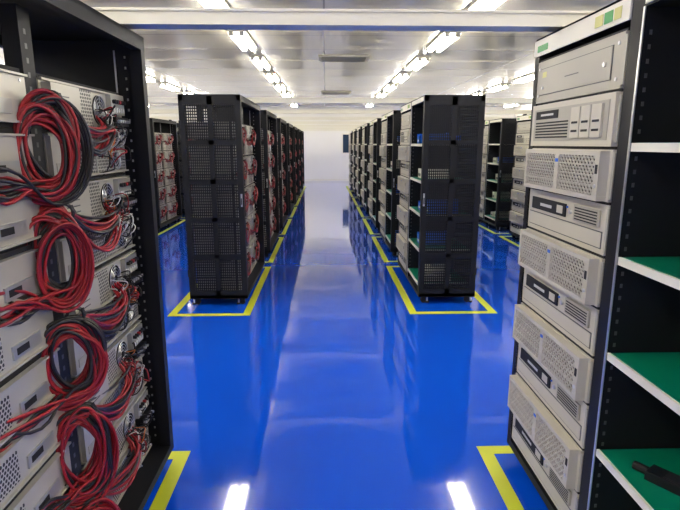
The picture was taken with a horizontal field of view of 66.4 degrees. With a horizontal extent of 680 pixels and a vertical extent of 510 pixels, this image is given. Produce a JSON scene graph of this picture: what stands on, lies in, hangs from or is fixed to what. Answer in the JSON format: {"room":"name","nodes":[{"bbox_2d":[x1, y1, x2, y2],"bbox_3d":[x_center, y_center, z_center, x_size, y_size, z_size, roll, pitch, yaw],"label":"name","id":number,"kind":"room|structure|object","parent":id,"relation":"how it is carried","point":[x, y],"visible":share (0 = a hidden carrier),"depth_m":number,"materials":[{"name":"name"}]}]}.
{"room":"server room","nodes":[
{"label":"server room","id":0,"kind":"room"},
{"bbox_2d":[0,0,616,106],"bbox_3d":[-0.266,-3.485,8.710,16.200,0.100,26.700,0,12,-2],"label":"ceiling","id":1,"kind":"structure","parent":0,"point":[195,61],"depth_m":9.47,"materials":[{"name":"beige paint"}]},
{"bbox_2d":[146,74,155,81],"bbox_3d":[-4.510,-4.055,11.840,0.260,0.090,1.260,0,12,-2],"label":"ceiling light","id":2,"kind":"object","parent":1,"relation":"attached to","point":[149,78],"depth_m":12.17,"materials":[{"name":"white plastic"}]},
{"bbox_2d":[157,83,180,90],"bbox_3d":[-4.572,-4.504,13.941,0.260,0.090,1.260,0,12,-2],"label":"ceiling light","id":3,"kind":"object","parent":1,"relation":"attached to","point":[169,86],"depth_m":13.71,"materials":[{"name":"white plastic"}]},
{"bbox_2d":[180,91,194,93],"bbox_3d":[-4.633,-4.952,16.043,0.260,0.090,1.260,0,12,-2],"label":"ceiling light","id":4,"kind":"object","parent":1,"relation":"attached to","point":[182,92],"depth_m":15.49,"materials":[{"name":"white plastic"}]},
{"bbox_2d":[199,0,230,7],"bbox_3d":[-1.375,-2.727,5.617,0.260,0.090,1.260,0,12,-2],"label":"ceiling light","id":5,"kind":"object","parent":1,"relation":"attached to","point":[206,3],"depth_m":5.61,"materials":[{"name":"white plastic"}]},
{"bbox_2d":[226,30,256,51],"bbox_3d":[-1.437,-3.175,7.719,0.260,0.090,1.260,0,12,-2],"label":"ceiling light","id":6,"kind":"object","parent":1,"relation":"attached to","point":[242,38],"depth_m":7.54,"materials":[{"name":"white plastic"}]},
{"bbox_2d":[249,55,270,69],"bbox_3d":[-1.499,-3.624,9.821,0.260,0.090,1.260,0,12,-2],"label":"ceiling light","id":7,"kind":"object","parent":1,"relation":"attached to","point":[260,61],"depth_m":9.58,"materials":[{"name":"white plastic"}]},
{"bbox_2d":[177,127,357,128],"bbox_3d":[-0.425,-4.098,16.871,11.750,0.090,0.112,0,12,-2],"label":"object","id":8,"kind":"object","parent":1,"relation":"attached to","point":[297,127],"visible":0.03,"depth_m":16.81,"materials":[{"name":"beige plastic"}]},
{"bbox_2d":[263,72,279,82],"bbox_3d":[-1.561,-4.073,11.923,0.260,0.090,1.260,0,12,-2],"label":"ceiling light","id":9,"kind":"object","parent":1,"relation":"attached to","point":[271,76],"depth_m":11.68,"materials":[{"name":"white plastic"}]},
{"bbox_2d":[176,121,369,123],"bbox_3d":[-0.298,-3.179,12.570,11.750,0.090,0.112,0,12,-2],"label":"ceiling beam","id":10,"kind":"structure","parent":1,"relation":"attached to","point":[290,122],"depth_m":12.51,"materials":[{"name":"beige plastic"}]},
{"bbox_2d":[273,83,285,90],"bbox_3d":[-1.623,-4.521,14.024,0.260,0.090,1.260,0,12,-2],"label":"ceiling light","id":11,"kind":"object","parent":1,"relation":"attached to","point":[278,86],"depth_m":13.68,"materials":[{"name":"white plastic"}]},
{"bbox_2d":[280,91,290,96],"bbox_3d":[-1.685,-4.970,16.126,0.260,0.090,1.260,0,12,-2],"label":"ceiling light","id":12,"kind":"object","parent":1,"relation":"attached to","point":[284,93],"depth_m":15.62,"materials":[{"name":"white plastic"}]},
{"bbox_2d":[300,129,353,130],"bbox_3d":[-0.488,-4.557,19.022,11.750,0.090,0.112,0,12,-2],"label":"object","id":13,"kind":"object","parent":1,"relation":"attached to","point":[300,129],"visible":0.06,"depth_m":18.97,"materials":[{"name":"beige plastic"}]},
{"bbox_2d":[293,125,361,126],"bbox_3d":[-0.361,-3.639,14.721,11.750,0.090,0.112,0,12,-2],"label":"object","id":14,"kind":"object","parent":1,"relation":"attached to","point":[293,125],"visible":0.06,"depth_m":14.67,"materials":[{"name":"beige plastic"}]},
{"bbox_2d":[149,117,516,120],"bbox_3d":[-0.235,-2.720,10.419,11.750,0.090,0.112,0,12,-2],"label":"ceiling beam","id":15,"kind":"structure","parent":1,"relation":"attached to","point":[163,118],"depth_m":10.37,"materials":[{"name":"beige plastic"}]},
{"bbox_2d":[321,91,350,93],"bbox_3d":[-0.125,-4.931,15.822,0.900,0.040,0.600,0,12,-2],"label":"ceiling vent","id":16,"kind":"object","parent":1,"relation":"in","point":[322,92],"depth_m":15.57,"materials":[{"name":"grey metal"}]},
{"bbox_2d":[149,109,530,114],"bbox_3d":[-0.172,-2.261,8.269,11.750,0.090,0.112,0,12,-2],"label":"ceiling beam","id":17,"kind":"structure","parent":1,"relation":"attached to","point":[151,111],"depth_m":8.22,"materials":[{"name":"white painted metal"}]},
{"bbox_2d":[148,97,531,103],"bbox_3d":[-0.108,-1.802,6.118,11.750,0.090,0.112,0,12,-2],"label":"ceiling beam","id":18,"kind":"structure","parent":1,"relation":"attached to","point":[335,100],"depth_m":6.07,"materials":[{"name":"white painted metal"}]},
{"bbox_2d":[318,55,368,61],"bbox_3d":[0.062,-3.574,9.468,0.900,0.040,0.600,0,12,-2],"label":"ceiling vent","id":19,"kind":"object","parent":1,"relation":"attached to","point":[322,58],"depth_m":9.34,"materials":[{"name":"grey metal"}]},
{"bbox_2d":[375,91,387,97],"bbox_3d":[1.294,-4.988,16.210,0.260,0.090,1.260,0,12,-2],"label":"ceiling light","id":20,"kind":"object","parent":1,"relation":"attached to","point":[381,93],"depth_m":15.87,"materials":[{"name":"white plastic"}]},
{"bbox_2d":[383,83,397,91],"bbox_3d":[1.356,-4.539,14.108,0.260,0.090,1.260,0,12,-2],"label":"ceiling light","id":21,"kind":"object","parent":1,"relation":"attached to","point":[390,86],"depth_m":13.81,"materials":[{"name":"white plastic"}]},
{"bbox_2d":[392,72,411,82],"bbox_3d":[1.418,-4.091,12.007,0.260,0.090,1.260,0,12,-2],"label":"ceiling light","id":22,"kind":"object","parent":1,"relation":"attached to","point":[401,76],"depth_m":11.72,"materials":[{"name":"white plastic"}]},
{"bbox_2d":[406,56,430,70],"bbox_3d":[1.480,-3.642,9.905,0.260,0.090,1.260,0,12,-2],"label":"ceiling light","id":23,"kind":"object","parent":1,"relation":"attached to","point":[418,61],"depth_m":9.69,"materials":[{"name":"white plastic"}]},
{"bbox_2d":[426,31,461,52],"bbox_3d":[1.542,-3.193,7.803,0.260,0.090,1.260,0,12,-2],"label":"ceiling light","id":24,"kind":"object","parent":1,"relation":"attached to","point":[445,38],"depth_m":7.62,"materials":[{"name":"white plastic"}]},
{"bbox_2d":[469,92,485,94],"bbox_3d":[4.243,-5.006,16.293,0.260,0.090,1.260,0,12,-2],"label":"ceiling light","id":25,"kind":"object","parent":1,"relation":"attached to","point":[476,93],"depth_m":15.74,"materials":[{"name":"white plastic"}]},
{"bbox_2d":[465,0,504,9],"bbox_3d":[1.604,-2.745,5.701,0.260,0.090,1.260,0,12,-2],"label":"ceiling light","id":26,"kind":"object","parent":1,"relation":"attached to","point":[476,4],"depth_m":5.66,"materials":[{"name":"white plastic"}]},
{"bbox_2d":[486,84,510,91],"bbox_3d":[4.305,-4.557,14.191,0.260,0.090,1.260,0,12,-2],"label":"ceiling light","id":27,"kind":"object","parent":1,"relation":"attached to","point":[500,86],"depth_m":13.98,"materials":[{"name":"white plastic"}]},
{"bbox_2d":[503,104,519,107],"bbox_3d":[6.788,-5.919,20.572,0.260,0.090,1.260,0,12,-2],"label":"ceiling light","id":28,"kind":"object","parent":1,"relation":"attached to","point":[508,105],"depth_m":20.54,"materials":[{"name":"white plastic"}]},
{"bbox_2d":[513,73,533,82],"bbox_3d":[4.367,-4.108,12.090,0.260,0.090,1.260,0,12,-2],"label":"ceiling light","id":29,"kind":"object","parent":1,"relation":"attached to","point":[528,77],"depth_m":12.10,"materials":[{"name":"white plastic"}]},
{"bbox_2d":[149,106,513,178],"bbox_3d":[-0.649,-4.696,22.046,16.200,3.100,0.100,0,12,-2],"label":"wall","id":30,"kind":"structure","parent":0,"point":[324,158],"depth_m":21.96,"materials":[{"name":"white paint"}]},
{"bbox_2d":[304,179,348,180],"bbox_3d":[-0.648,-3.212,22.302,16.000,0.089,0.020,0,12,-2],"label":"baseboard","id":31,"kind":"structure","parent":30,"relation":"attached to","point":[304,179],"depth_m":22.29,"materials":[{"name":"beige"}]},
{"bbox_2d":[342,133,349,153],"bbox_3d":[0.387,-4.712,22.001,0.630,0.850,0.039,0,12,-2],"label":"window","id":32,"kind":"structure","parent":30,"relation":"in","point":[345,136],"depth_m":21.98,"materials":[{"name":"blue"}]},
{"bbox_2d":[143,181,547,509],"bbox_3d":[-0.266,-0.356,9.379,16.200,0.100,26.700,0,12,-2],"label":"floor","id":33,"kind":"structure","parent":0,"point":[330,394],"depth_m":3.49,"materials":[{"name":"blue paint"}]},
{"bbox_2d":[0,0,173,509],"bbox_3d":[-1.093,0.218,1.661,0.564,2.000,1.520,0,12,-2],"label":"rack","id":34,"kind":"object","parent":33,"relation":"on","point":[70,48],"visible":0.69,"depth_m":1.86,"materials":[{"name":"black metal"}]},
{"bbox_2d":[0,88,130,205],"bbox_3d":[-0.866,-0.337,1.638,0.210,0.336,1.104,0,12,-2],"label":"cable bundle","id":35,"kind":"object","parent":34,"relation":"in","point":[49,110],"visible":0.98,"depth_m":1.54,"materials":[{"name":"red"}]},
{"bbox_2d":[0,190,135,327],"bbox_3d":[-0.861,-0.019,1.704,0.193,0.336,1.111,0,12,1],"label":"cable bundle","id":36,"kind":"object","parent":34,"relation":"in","point":[55,296],"visible":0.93,"depth_m":1.60,"materials":[{"name":"red plastic wire"},{"name":"black plastic wire"}]},
{"bbox_2d":[0,270,142,452],"bbox_3d":[-0.871,0.310,1.766,0.199,0.327,1.087,0,12,-2],"label":"cable bundle","id":37,"kind":"object","parent":34,"relation":"in","point":[88,332],"visible":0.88,"depth_m":1.67,"materials":[{"name":"red plastic"}]},
{"bbox_2d":[42,342,149,509],"bbox_3d":[-0.869,0.659,1.831,0.202,0.374,1.092,0,12,-2],"label":"cable bundle","id":38,"kind":"object","parent":34,"relation":"in","point":[98,418],"visible":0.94,"depth_m":1.76,"materials":[{"name":"red plastic wire"},{"name":"black plastic wire"}]},
{"bbox_2d":[79,406,153,509],"bbox_3d":[-0.863,0.964,1.914,0.189,0.340,1.076,0,12,1],"label":"cable bundle","id":39,"kind":"object","parent":34,"relation":"in","point":[134,439],"visible":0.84,"depth_m":2.16,"materials":[{"name":"red plastic"}]},
{"bbox_2d":[149,118,181,231],"bbox_3d":[-3.536,-1.534,9.870,0.564,2.000,1.520,0,12,-2],"label":"rack","id":40,"kind":"object","parent":33,"relation":"on","point":[164,141],"visible":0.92,"depth_m":10.03,"materials":[{"name":"black metal"}]},
{"bbox_2d":[177,123,192,212],"bbox_3d":[-3.599,-1.993,12.020,0.564,2.000,1.520,0,12,-2],"label":"rack","id":41,"kind":"object","parent":33,"relation":"on","point":[178,129],"visible":0.06,"depth_m":11.33,"materials":[{"name":"black metal"}]},
{"bbox_2d":[177,94,264,304],"bbox_3d":[-1.210,-0.629,5.630,0.564,2.000,1.520,0,12,-2],"label":"rack","id":42,"kind":"object","parent":33,"relation":"on","point":[225,162],"visible":1,"depth_m":4.96,"materials":[{"name":"black metal"}]},
{"bbox_2d":[260,110,279,256],"bbox_3d":[-1.273,-1.088,7.781,0.564,2.000,1.520,0,12,-2],"label":"rack","id":43,"kind":"object","parent":33,"relation":"on","point":[268,120],"visible":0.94,"depth_m":7.80,"materials":[{"name":"black metal"}]},
{"bbox_2d":[277,118,288,230],"bbox_3d":[-1.337,-1.547,9.931,0.564,2.000,1.520,0,12,-2],"label":"rack","id":44,"kind":"object","parent":33,"relation":"on","point":[281,124],"visible":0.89,"depth_m":10.19,"materials":[{"name":"black metal"}]},
{"bbox_2d":[287,123,293,214],"bbox_3d":[-1.400,-2.006,12.082,0.564,2.000,1.520,0,12,-2],"label":"rack","id":45,"kind":"object","parent":33,"relation":"on","point":[290,152],"visible":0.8,"depth_m":12.45,"materials":[{"name":"black metal"}]},
{"bbox_2d":[293,126,298,203],"bbox_3d":[-1.463,-2.466,14.233,0.564,2.000,1.520,0,12,-2],"label":"rack","id":46,"kind":"object","parent":33,"relation":"on","point":[295,129],"visible":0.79,"depth_m":14.65,"materials":[{"name":"black metal"}]},
{"bbox_2d":[298,129,301,193],"bbox_3d":[-1.527,-2.925,16.383,0.564,2.000,1.520,0,12,-2],"label":"rack","id":47,"kind":"object","parent":33,"relation":"on","point":[299,130],"visible":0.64,"depth_m":16.91,"materials":[{"name":"black metal"}]},
{"bbox_2d":[301,131,303,187],"bbox_3d":[-1.590,-3.384,18.534,0.564,2.000,1.520,0,12,-2],"label":"rack","id":48,"kind":"object","parent":33,"relation":"on","point":[302,132],"visible":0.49,"depth_m":18.86,"materials":[{"name":"black metal"}]},
{"bbox_2d":[149,186,523,509],"bbox_3d":[-0.216,-0.601,10.284,11.885,0.001,19.230,0,12,-2],"label":"tape","id":49,"kind":"object","parent":33,"relation":"on","point":[160,502],"visible":0.2,"depth_m":2.72,"materials":[{"name":"yellow plastic"}]},
{"bbox_2d":[349,131,352,188],"bbox_3d":[0.639,-3.397,18.597,0.603,2.000,1.522,0,12,-2],"label":"rack","id":50,"kind":"object","parent":33,"relation":"on","point":[350,132],"visible":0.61,"depth_m":18.49,"materials":[{"name":"black metal"}]},
{"bbox_2d":[352,129,356,193],"bbox_3d":[0.702,-2.938,16.447,0.603,2.000,1.522,0,12,-2],"label":"rack","id":51,"kind":"object","parent":33,"relation":"on","point":[354,141],"visible":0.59,"depth_m":16.34,"materials":[{"name":"black metal"}]},
{"bbox_2d":[355,126,361,203],"bbox_3d":[0.765,-2.479,14.296,0.603,2.000,1.522,0,12,-2],"label":"rack","id":52,"kind":"object","parent":33,"relation":"on","point":[358,185],"visible":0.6,"depth_m":14.20,"materials":[{"name":"black metal"}]},
{"bbox_2d":[361,123,369,214],"bbox_3d":[0.829,-2.020,12.146,0.603,2.000,1.522,0,12,-2],"label":"rack","id":53,"kind":"object","parent":33,"relation":"on","point":[365,160],"visible":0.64,"depth_m":12.03,"materials":[{"name":"black metal"}]},
{"bbox_2d":[368,118,381,230],"bbox_3d":[0.892,-1.561,9.995,0.603,2.000,1.522,0,12,-2],"label":"rack","id":54,"kind":"object","parent":33,"relation":"on","point":[374,182],"visible":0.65,"depth_m":9.88,"materials":[{"name":"black metal"}]},
{"bbox_2d":[378,110,400,255],"bbox_3d":[0.956,-1.102,7.844,0.603,2.000,1.522,0,12,-2],"label":"rack","id":55,"kind":"object","parent":33,"relation":"on","point":[389,171],"visible":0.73,"depth_m":7.69,"materials":[{"name":"black metal"}]},
{"bbox_2d":[396,95,485,302],"bbox_3d":[1.019,-0.643,5.694,0.603,2.000,1.522,0,12,-2],"label":"rack","id":56,"kind":"object","parent":33,"relation":"on","point":[440,150],"visible":1,"depth_m":5.07,"materials":[{"name":"black metal"}]},
{"bbox_2d":[479,118,516,229],"bbox_3d":[3.091,-1.574,10.057,0.603,2.000,1.522,0,12,-2],"label":"rack","id":57,"kind":"object","parent":33,"relation":"on","point":[499,136],"visible":0.47,"depth_m":9.84,"materials":[{"name":"black metal"}]},
{"bbox_2d":[509,114,530,238],"bbox_3d":[3.155,-1.115,7.906,0.603,2.000,1.522,0,12,-2],"label":"rack","id":58,"kind":"object","parent":33,"relation":"on","point":[516,216],"visible":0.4,"depth_m":8.33,"materials":[{"name":"beige metal"}]},
{"bbox_2d":[507,0,679,509],"bbox_3d":[1.136,0.204,1.725,0.603,2.000,1.522,0,12,-2],"label":"rack","id":59,"kind":"object","parent":33,"relation":"on","point":[594,391],"visible":1,"depth_m":1.76,"materials":[{"name":"black metal"}]},
{"bbox_2d":[92,7,594,31],"bbox_3d":[0.009,-0.955,2.149,11.750,0.090,0.112,0,12,-2],"label":"ceiling beam","id":60,"kind":"structure","parent":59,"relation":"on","point":[128,17],"depth_m":2.10,"materials":[{"name":"white painted metal"}]},
{"bbox_2d":[632,461,679,495],"bbox_3d":[1.004,0.686,1.571,0.060,0.034,0.225,-9,15,-35],"label":"handheld tester","id":61,"kind":"object","parent":59,"relation":"in","point":[663,478],"visible":1,"depth_m":1.58,"materials":[{"name":"black plastic"}]},
{"bbox_2d":[514,104,531,116],"bbox_3d":[7.780,-1.969,9.271,0.100,3.100,26.500,0,12,-2],"label":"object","id":62,"kind":"structure","parent":0,"point":[526,106],"depth_m":21.01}
]}

